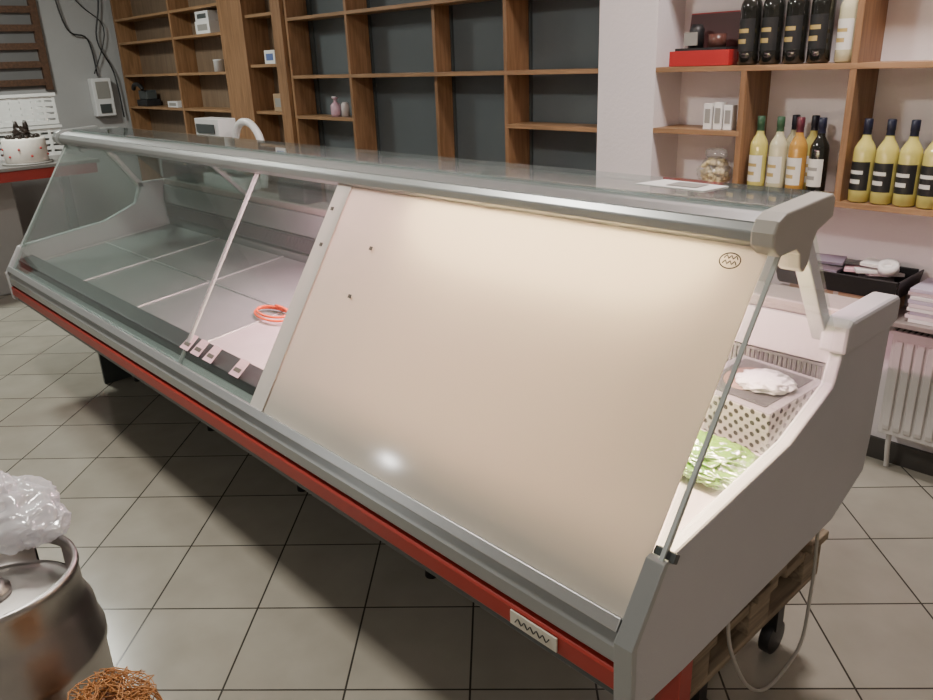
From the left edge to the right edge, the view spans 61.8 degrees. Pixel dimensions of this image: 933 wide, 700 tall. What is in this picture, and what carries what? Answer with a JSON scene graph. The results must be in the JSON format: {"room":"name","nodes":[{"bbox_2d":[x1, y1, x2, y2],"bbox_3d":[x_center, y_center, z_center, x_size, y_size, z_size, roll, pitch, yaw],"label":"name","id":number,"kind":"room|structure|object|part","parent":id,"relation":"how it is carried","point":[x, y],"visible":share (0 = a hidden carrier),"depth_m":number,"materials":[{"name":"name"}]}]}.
{"room":"food shop","nodes":[
{"label":"food shop","id":0,"kind":"room"},
{"bbox_2d":[0,0,141,242],"bbox_3d":[-5.904,-1.650,5.322,7.350,3.000,0.100,-20,27,-39],"label":"wall","id":1,"kind":"structure","parent":0,"point":[99,195],"depth_m":7.28,"materials":[{"name":"grey paint"}]},
{"bbox_2d":[0,0,53,89],"bbox_3d":[-4.196,-2.835,6.489,1.140,1.320,0.052,-20,27,-39],"label":"shutter","id":2,"kind":"object","parent":1,"relation":"attached to","point":[24,63],"visible":1,"depth_m":6.83,"materials":[{"name":"brown wood"}]},
{"bbox_2d":[87,78,116,116],"bbox_3d":[-3.435,-2.385,7.351,0.180,0.340,0.109,-20,27,-39],"label":"meter box","id":3,"kind":"object","parent":1,"relation":"attached to","point":[101,93],"visible":1,"depth_m":7.31,"materials":[{"name":"white plastic"}]},
{"bbox_2d":[0,294,932,699],"bbox_3d":[-2.319,1.004,2.274,7.550,0.100,10.450,-20,27,-39],"label":"floor","id":4,"kind":"structure","parent":0,"point":[210,573],"depth_m":2.56,"materials":[{"name":"tile"}]},
{"bbox_2d":[0,153,99,295],"bbox_3d":[-3.804,-0.884,5.913,1.760,1.000,1.200,-20,27,-39],"label":"table","id":5,"kind":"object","parent":4,"relation":"on","point":[11,231],"depth_m":5.91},
{"bbox_2d":[0,120,53,165],"bbox_3d":[-3.233,-1.518,5.685,0.340,0.304,0.340,-20,27,-39],"label":"cake","id":6,"kind":"object","parent":5,"relation":"on","point":[22,147],"visible":1,"depth_m":5.61,"materials":[{"name":"white food"}]},
{"bbox_2d":[0,93,65,160],"bbox_3d":[-3.660,-1.762,6.142,0.740,0.472,0.470,-20,27,-39],"label":"plastic crates","id":7,"kind":"object","parent":5,"relation":"on","point":[18,108],"visible":0.76,"depth_m":6.10,"materials":[{"name":"white plastic"}]},
{"bbox_2d":[0,535,121,699],"bbox_3d":[-1.021,0.765,1.776,0.406,0.600,0.406,-20,27,-39],"label":"steel beer keg","id":8,"kind":"object","parent":4,"relation":"on","point":[54,627],"visible":0.89,"depth_m":1.66,"materials":[{"name":"silver metal"}]},
{"bbox_2d":[0,471,71,555],"bbox_3d":[-1.062,0.352,1.803,0.230,0.159,0.286,-20,27,-39],"label":"plastic bag","id":9,"kind":"object","parent":8,"relation":"on","point":[32,513],"visible":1,"depth_m":1.76,"materials":[{"name":"clear plastic"}]},
{"bbox_2d":[67,666,162,699],"bbox_3d":[-0.710,0.892,1.627,0.214,0.456,0.218,-20,27,-39],"label":"net bag","id":10,"kind":"object","parent":4,"relation":"on","point":[109,690],"visible":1,"depth_m":1.59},
{"bbox_2d":[110,0,326,201],"bbox_3d":[-2.149,-2.011,6.474,0.218,2.600,2.985,-20,27,-39],"label":"wooden shelving unit","id":11,"kind":"object","parent":4,"relation":"on","point":[160,48],"visible":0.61,"depth_m":6.41,"materials":[{"name":"brown wood"}]},
{"bbox_2d":[132,82,160,105],"bbox_3d":[-2.984,-2.380,7.242,0.180,0.212,0.238,-20,27,-39],"label":"telephone","id":12,"kind":"object","parent":11,"relation":"on","point":[147,97],"visible":1,"depth_m":7.20,"materials":[{"name":"black plastic"}]},
{"bbox_2d":[167,100,181,107],"bbox_3d":[-2.517,-2.156,6.824,0.121,0.051,0.202,-20,27,-39],"label":"box","id":13,"kind":"object","parent":11,"relation":"on","point":[177,104],"visible":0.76,"depth_m":6.75,"materials":[{"name":"white cardboard"}]},
{"bbox_2d":[195,20,219,33],"bbox_3d":[-1.992,-2.513,6.067,0.141,0.091,0.242,-20,27,-39],"label":"box","id":14,"kind":"object","parent":11,"relation":"on","point":[208,26],"visible":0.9,"depth_m":5.98,"materials":[{"name":"white cardboard"}]},
{"bbox_2d":[194,10,217,21],"bbox_3d":[-1.995,-2.589,6.039,0.131,0.071,0.222,-20,27,-39],"label":"box","id":15,"kind":"object","parent":14,"relation":"on","point":[204,15],"visible":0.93,"depth_m":5.96,"materials":[{"name":"white cardboard"}]},
{"bbox_2d":[213,59,224,71],"bbox_3d":[-1.947,-2.239,6.131,0.086,0.090,0.086,-20,27,-39],"label":"tin can","id":16,"kind":"object","parent":11,"relation":"on","point":[218,63],"visible":0.99,"depth_m":6.10,"materials":[{"name":"white metal"}]},
{"bbox_2d":[264,50,275,63],"bbox_3d":[-1.335,-2.068,5.492,0.121,0.091,0.142,-20,27,-39],"label":"box","id":17,"kind":"object","parent":11,"relation":"on","point":[270,58],"visible":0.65,"depth_m":5.45,"materials":[{"name":"white cardboard"}]},
{"bbox_2d":[273,93,281,111],"bbox_3d":[-1.290,-1.771,5.564,0.121,0.121,0.132,-20,27,-39],"label":"box","id":18,"kind":"object","parent":11,"relation":"on","point":[276,97],"visible":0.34,"depth_m":5.54,"materials":[{"name":"cardboard"}]},
{"bbox_2d":[283,0,597,201],"bbox_3d":[-0.235,-1.354,4.515,0.160,2.600,2.612,-20,27,-39],"label":"wooden shelving unit","id":19,"kind":"object","parent":4,"relation":"on","point":[516,72],"visible":0.66,"depth_m":4.44,"materials":[{"name":"brown wood"}]},
{"bbox_2d":[330,96,340,116],"bbox_3d":[-0.854,-1.590,5.087,0.066,0.125,0.066,-20,27,-39],"label":"soap dispenser","id":20,"kind":"object","parent":19,"relation":"on","point":[335,106],"visible":1,"depth_m":5.07,"materials":[{"name":"pink plastic"}]},
{"bbox_2d":[341,102,349,116],"bbox_3d":[-0.784,-1.561,5.050,0.052,0.090,0.052,-20,27,-39],"label":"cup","id":21,"kind":"object","parent":19,"relation":"on","point":[345,109],"visible":1,"depth_m":5.03,"materials":[{"name":"white ceramic"}]},
{"bbox_2d":[5,125,899,699],"bbox_3d":[-0.682,-0.088,2.962,1.017,1.345,3.903,-20,27,-39],"label":"display counter","id":22,"kind":"object","parent":4,"relation":"on","point":[506,376],"depth_m":1.72,"materials":[{"name":"grey paint"}]},
{"bbox_3d":[-1.999,-0.624,4.264,0.998,0.525,0.030,-20,27,-39],"label":"panel","id":23,"kind":"part","parent":22,"relation":"part of","materials":[{"name":"clear glass"}]},
{"bbox_3d":[-0.795,0.208,3.325,0.520,0.545,3.000,-20,27,-39],"label":"kick panel","id":24,"kind":"part","parent":22,"relation":"part of","materials":[{"name":"black metal"}]},
{"bbox_3d":[-1.894,-1.024,4.236,0.238,0.295,0.035,-20,27,-39],"label":"post","id":25,"kind":"part","parent":22,"relation":"part of","materials":[{"name":"metal"}]},
{"bbox_3d":[-0.970,-0.021,2.691,0.075,0.050,3.795,-20,27,-39],"label":"price rail","id":26,"kind":"part","parent":22,"relation":"part of","materials":[{"name":"black plastic"}]},
{"bbox_3d":[-1.151,-0.831,3.593,0.284,0.270,0.020,-20,27,-39],"label":"post","id":27,"kind":"part","parent":22,"relation":"part of","materials":[{"name":"metal"}]},
{"bbox_2d":[194,117,267,192],"bbox_3d":[-1.157,-0.972,3.859,0.115,0.346,0.578,-20,27,-39],"label":"scale","id":28,"kind":"object","parent":22,"relation":"on","point":[211,126],"visible":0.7,"depth_m":3.84,"materials":[{"name":"white plastic"}]},
{"bbox_3d":[-1.050,-0.956,3.770,0.036,0.321,0.300,-20,27,-39],"label":"arched handle","id":29,"kind":"part","parent":28,"relation":"part of","materials":[{"name":"white plastic"}]},
{"bbox_2d":[174,161,322,204],"bbox_3d":[-1.122,-0.857,3.858,0.095,0.129,1.320,-20,27,-39],"label":"case","id":30,"kind":"object","parent":22,"relation":"on","point":[298,191],"visible":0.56,"depth_m":3.47,"materials":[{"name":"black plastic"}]},
{"bbox_2d":[254,304,287,321],"bbox_3d":[-0.648,-0.124,2.819,0.380,0.037,0.109,13,25,34],"label":"cable","id":31,"kind":"object","parent":22,"relation":"on","point":[276,307],"visible":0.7,"depth_m":2.87,"materials":[{"name":"plastic"}]},
{"bbox_3d":[-0.759,-0.657,2.718,0.118,0.062,3.830,-20,27,-39],"label":"canopy rail","id":32,"kind":"part","parent":22,"relation":"part of","materials":[{"name":"grey metal"}]},
{"bbox_2d":[73,126,824,204],"bbox_3d":[-0.670,-0.720,2.769,0.190,0.008,3.810,-20,27,-39],"label":"glass shelf","id":33,"kind":"object","parent":22,"relation":"attached to","point":[623,184],"depth_m":1.98,"materials":[{"name":"clear glass"}]},
{"bbox_2d":[163,184,828,379],"bbox_3d":[-0.409,-0.351,3.132,0.025,0.300,3.795,-20,27,-39],"label":"vent","id":34,"kind":"object","parent":22,"relation":"attached to","point":[780,336],"depth_m":3.50,"materials":[{"name":"metal"}]},
{"bbox_2d":[164,177,858,314],"bbox_3d":[-0.376,-0.528,3.131,0.115,0.030,3.800,-20,27,-39],"label":"countertop","id":35,"kind":"structure","parent":22,"relation":"on","point":[781,297],"depth_m":1.99,"materials":[{"name":"metal"}]},
{"bbox_3d":[0.304,0.490,1.350,0.112,0.277,0.038,-20,27,-39],"label":"trim","id":36,"kind":"part","parent":22,"relation":"part of","materials":[{"name":"grey paint"}]},
{"bbox_3d":[0.416,0.825,1.604,0.045,0.504,0.055,-20,27,-39],"label":"red leg","id":37,"kind":"part","parent":22,"relation":"part of","materials":[{"name":"red metal"}]},
{"bbox_2d":[636,179,728,191],"bbox_3d":[0.452,-0.348,1.640,0.081,0.003,0.175,-18,26,-36],"label":"sheet","id":38,"kind":"object","parent":22,"relation":"on","point":[684,185],"visible":1,"depth_m":1.62,"materials":[{"name":"white paper"}]},
{"bbox_2d":[682,429,758,490],"bbox_3d":[0.515,0.225,1.718,0.171,0.065,0.348,-17,25,-34],"label":"lettuce","id":39,"kind":"object","parent":22,"relation":"on","point":[724,461],"visible":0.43,"depth_m":1.65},
{"bbox_3d":[-0.659,-0.708,2.785,0.140,0.023,3.810,-20,27,-39],"label":"canopy rail","id":40,"kind":"part","parent":22,"relation":"part of","materials":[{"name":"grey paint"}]},
{"bbox_2d":[701,355,821,453],"bbox_3d":[0.675,0.117,1.830,0.219,0.141,0.230,-16,24,-32],"label":"basket","id":41,"kind":"object","parent":22,"relation":"on","point":[763,399],"visible":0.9,"depth_m":1.75,"materials":[{"name":"white plastic"}]},
{"bbox_3d":[0.669,0.076,1.811,0.208,0.003,0.228,-22,27,-29],"label":"lid","id":42,"kind":"part","parent":41,"relation":"part of","materials":[{"name":"white plastic"}]},
{"bbox_3d":[0.627,0.271,1.594,0.998,0.525,0.030,-20,27,-39],"label":"panel","id":43,"kind":"part","parent":22,"relation":"part of","materials":[{"name":"white metal"}]},
{"bbox_2d":[726,531,819,691],"bbox_3d":[0.729,0.659,1.869,0.482,0.453,0.020,-20,27,-39],"label":"power cord","id":44,"kind":"object","parent":22,"relation":"attached to","point":[728,635],"visible":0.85,"depth_m":1.99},
{"bbox_3d":[0.704,-0.138,1.594,0.238,0.295,0.035,-20,27,-39],"label":"post","id":45,"kind":"part","parent":22,"relation":"part of","materials":[{"name":"metal"}]},
{"bbox_2d":[690,528,828,699],"bbox_3d":[0.593,0.656,2.046,0.660,0.500,0.395,-20,27,-39],"label":"trolley","id":46,"kind":"object","parent":4,"relation":"on","point":[764,612],"visible":0.3,"depth_m":1.91,"materials":[{"name":"brown wood"}]},
{"bbox_2d":[325,0,932,452],"bbox_3d":[0.347,-1.428,4.080,0.100,3.000,10.450,-20,27,-39],"label":"wall","id":47,"kind":"structure","parent":0,"point":[905,95],"depth_m":3.01,"materials":[{"name":"paint"}]},
{"bbox_2d":[306,0,599,170],"bbox_3d":[-0.174,-1.941,4.362,0.035,2.000,2.590,-20,27,-39],"label":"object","id":48,"kind":"structure","parent":47,"relation":"in","point":[563,34],"depth_m":4.33,"materials":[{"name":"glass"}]},
{"bbox_2d":[653,0,932,216],"bbox_3d":[1.748,-1.031,2.383,0.200,1.260,2.600,-20,27,-39],"label":"wooden shelving unit","id":49,"kind":"object","parent":47,"relation":"attached to","point":[865,64],"visible":0.57,"depth_m":2.83,"materials":[{"name":"brown wood"}]},
{"bbox_2d":[669,10,740,66],"bbox_3d":[0.991,-1.266,3.167,0.165,0.205,0.282,-20,27,-39],"label":"gift box","id":50,"kind":"object","parent":49,"relation":"on","point":[712,38],"visible":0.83,"depth_m":3.16,"materials":[{"name":"red cardboard"}]},
{"bbox_3d":[1.038,-1.311,3.198,0.032,0.146,0.282,-20,27,-39],"label":"lid","id":51,"kind":"part","parent":50,"relation":"part of","materials":[{"name":"red cardboard"}]},
{"bbox_2d":[703,103,713,128],"bbox_3d":[1.000,-0.961,3.199,0.042,0.100,0.036,-20,27,-39],"label":"carton","id":52,"kind":"object","parent":49,"relation":"on","point":[708,107],"visible":0.9,"depth_m":3.18,"materials":[{"name":"white cardboard"}]},
{"bbox_2d":[700,157,730,181],"bbox_3d":[1.044,-0.768,3.264,0.112,0.160,0.168,-20,27,-39],"label":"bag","id":53,"kind":"object","parent":49,"relation":"on","point":[720,173],"visible":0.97,"depth_m":3.24,"materials":[{"name":"beige food"}]},
{"bbox_2d":[713,102,727,129],"bbox_3d":[1.030,-0.952,3.167,0.042,0.105,0.036,-20,27,-39],"label":"carton","id":54,"kind":"object","parent":49,"relation":"on","point":[718,116],"visible":0.94,"depth_m":3.15,"materials":[{"name":"white cardboard"}]},
{"bbox_2d":[723,105,737,129],"bbox_3d":[1.061,-0.937,3.138,0.042,0.095,0.036,-20,27,-39],"label":"carton","id":55,"kind":"object","parent":49,"relation":"on","point":[730,111],"visible":1,"depth_m":3.12,"materials":[{"name":"white cardboard"}]},
{"bbox_2d":[737,0,762,64],"bbox_3d":[1.086,-1.265,2.973,0.080,0.332,0.080,-8,21,-16],"label":"wine bottle","id":56,"kind":"object","parent":49,"relation":"on","point":[751,14],"visible":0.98,"depth_m":2.96,"materials":[{"name":"black glass"}]},
{"bbox_2d":[747,116,767,185],"bbox_3d":[1.155,-0.774,3.083,0.068,0.292,0.068,-8,21,-16],"label":"wine bottle","id":57,"kind":"object","parent":49,"relation":"on","point":[758,153],"visible":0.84,"depth_m":3.06,"materials":[{"name":"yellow glass"}]},
{"bbox_2d":[758,0,785,64],"bbox_3d":[1.148,-1.244,2.911,0.080,0.332,0.080,-8,21,-16],"label":"wine bottle","id":58,"kind":"object","parent":49,"relation":"on","point":[773,17],"visible":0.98,"depth_m":2.90,"materials":[{"name":"black glass"}]},
{"bbox_2d":[766,116,787,187],"bbox_3d":[1.210,-0.756,3.027,0.068,0.292,0.068,-8,21,-16],"label":"wine bottle","id":59,"kind":"object","parent":49,"relation":"on","point":[778,148],"visible":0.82,"depth_m":3.01,"materials":[{"name":"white glass"}]},
{"bbox_2d":[784,115,800,187],"bbox_3d":[1.286,-0.776,3.073,0.068,0.292,0.068,-8,21,-16],"label":"wine bottle","id":60,"kind":"object","parent":49,"relation":"on","point":[792,134],"visible":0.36,"depth_m":3.03,"materials":[{"name":"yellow glass"}]},
{"bbox_2d":[782,0,810,63],"bbox_3d":[1.211,-1.223,2.846,0.080,0.332,0.080,-8,21,-16],"label":"wine bottle","id":61,"kind":"object","parent":49,"relation":"on","point":[798,11],"visible":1,"depth_m":2.84,"materials":[{"name":"black glass"}]},
{"bbox_2d":[785,117,807,189],"bbox_3d":[1.260,-0.736,2.968,0.068,0.292,0.068,-8,21,-16],"label":"wine bottle","id":62,"kind":"object","parent":49,"relation":"on","point":[798,147],"visible":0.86,"depth_m":2.95,"materials":[{"name":"orange glass"}]},
{"bbox_2d":[803,115,819,189],"bbox_3d":[1.337,-0.756,3.015,0.068,0.292,0.068,-8,21,-16],"label":"wine bottle","id":63,"kind":"object","parent":49,"relation":"on","point":[815,118],"visible":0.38,"depth_m":2.98,"materials":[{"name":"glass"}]},
{"bbox_2d":[805,117,829,191],"bbox_3d":[1.319,-0.719,2.916,0.068,0.292,0.068,-8,21,-16],"label":"wine bottle","id":64,"kind":"object","parent":49,"relation":"on","point":[820,147],"visible":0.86,"depth_m":2.90,"materials":[{"name":"black glass"}]},
{"bbox_2d":[806,0,836,63],"bbox_3d":[1.274,-1.201,2.782,0.080,0.332,0.080,-8,21,-16],"label":"wine bottle","id":65,"kind":"object","parent":49,"relation":"on","point":[823,12],"visible":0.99,"depth_m":2.78,"materials":[{"name":"black glass"}]},
{"bbox_2d":[834,0,858,62],"bbox_3d":[1.343,-1.164,2.733,0.068,0.292,0.068,-8,21,-16],"label":"wine bottle","id":66,"kind":"object","parent":49,"relation":"on","point":[846,22],"visible":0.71,"depth_m":2.73,"materials":[{"name":"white glass"}]},
{"bbox_2d":[847,118,875,202],"bbox_3d":[1.431,-0.683,2.808,0.074,0.292,0.074,-10,22,-21],"label":"wine bottle","id":67,"kind":"object","parent":49,"relation":"on","point":[864,153],"visible":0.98,"depth_m":2.79,"materials":[{"name":"yellow glass"}]},
{"bbox_2d":[869,119,899,204],"bbox_3d":[1.485,-0.665,2.754,0.074,0.292,0.074,-10,22,-21],"label":"wine bottle","id":68,"kind":"object","parent":49,"relation":"on","point":[887,153],"visible":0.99,"depth_m":2.74,"materials":[{"name":"yellow glass"}]},
{"bbox_2d":[892,119,923,206],"bbox_3d":[1.537,-0.647,2.701,0.074,0.292,0.074,-10,22,-21],"label":"wine bottle","id":69,"kind":"object","parent":49,"relation":"on","point":[911,154],"visible":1,"depth_m":2.68,"materials":[{"name":"yellow glass"}]},
{"bbox_2d":[915,141,932,208],"bbox_3d":[1.590,-0.629,2.647,0.074,0.292,0.074,-10,22,-21],"label":"wine bottle","id":70,"kind":"object","parent":49,"relation":"on","point":[924,199],"visible":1,"depth_m":2.65,"materials":[{"name":"yellow glass"}]},
{"bbox_2d":[780,283,932,334],"bbox_3d":[1.961,-0.008,2.539,0.229,0.020,2.050,-20,27,-39],"label":"window sill","id":71,"kind":"structure","parent":47,"relation":"attached to","point":[902,322],"depth_m":2.79,"materials":[{"name":"laminate"}]},
{"bbox_2d":[790,283,905,307],"bbox_3d":[1.469,-0.216,3.016,0.202,0.070,0.360,-20,27,-39],"label":"cardboard box","id":72,"kind":"object","parent":71,"relation":"on","point":[902,299],"visible":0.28,"depth_m":2.94,"materials":[{"name":"brown cardboard"}]},
{"bbox_2d":[776,253,923,297],"bbox_3d":[1.452,-0.309,2.975,0.245,0.130,0.461,-20,27,-39],"label":"tray","id":73,"kind":"object","parent":72,"relation":"on","point":[839,273],"visible":0.77,"depth_m":2.89,"materials":[{"name":"plastic"}]},
{"bbox_2d":[905,278,932,325],"bbox_3d":[1.754,-0.144,2.715,0.177,0.125,0.356,-20,27,-39],"label":"paper stack","id":74,"kind":"object","parent":71,"relation":"on","point":[920,307],"visible":1,"depth_m":2.75,"materials":[{"name":"white paper"}]},
{"bbox_2d":[866,435,932,475],"bbox_3d":[2.420,0.652,2.454,0.015,0.090,4.200,-20,27,-39],"label":"baseboard","id":75,"kind":"structure","parent":47,"relation":"attached to","point":[905,456],"depth_m":3.12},
{"bbox_2d":[878,327,932,466],"bbox_3d":[2.045,0.322,2.659,0.129,0.595,1.160,-20,27,-39],"label":"radiator","id":76,"kind":"object","parent":47,"relation":"attached to","point":[906,413],"visible":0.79,"depth_m":2.93,"materials":[{"name":"metal"}]},
{"bbox_2d":[891,327,932,341],"bbox_3d":[2.025,0.053,2.550,0.105,0.014,1.160,-20,27,-39],"label":"grille","id":77,"kind":"object","parent":76,"relation":"attached to","point":[898,333],"depth_m":2.88,"materials":[{"name":"metal"}]},
{"bbox_2d":[596,0,685,177],"bbox_3d":[0.765,-1.209,3.448,0.200,3.000,0.300,-20,27,-39],"label":"wall pillar","id":78,"kind":"structure","parent":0,"point":[637,37],"depth_m":3.38,"materials":[{"name":"paint"}]},
{"bbox_3d":[-2.431,-1.899,1.191,7.550,0.100,10.450,-20,27,-39],"label":"ceiling","id":79,"kind":"structure","parent":0,"visible":0},
{"bbox_2d":[55,0,124,116],"bbox_3d":[-3.501,-3.043,7.086,0.437,1.802,0.036,-20,27,-39],"label":"hanging cables","id":80,"kind":"object","parent":79,"relation":"hanging from","point":[97,19],"visible":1,"depth_m":7.21,"materials":[{"name":"black plastic"}]}
]}

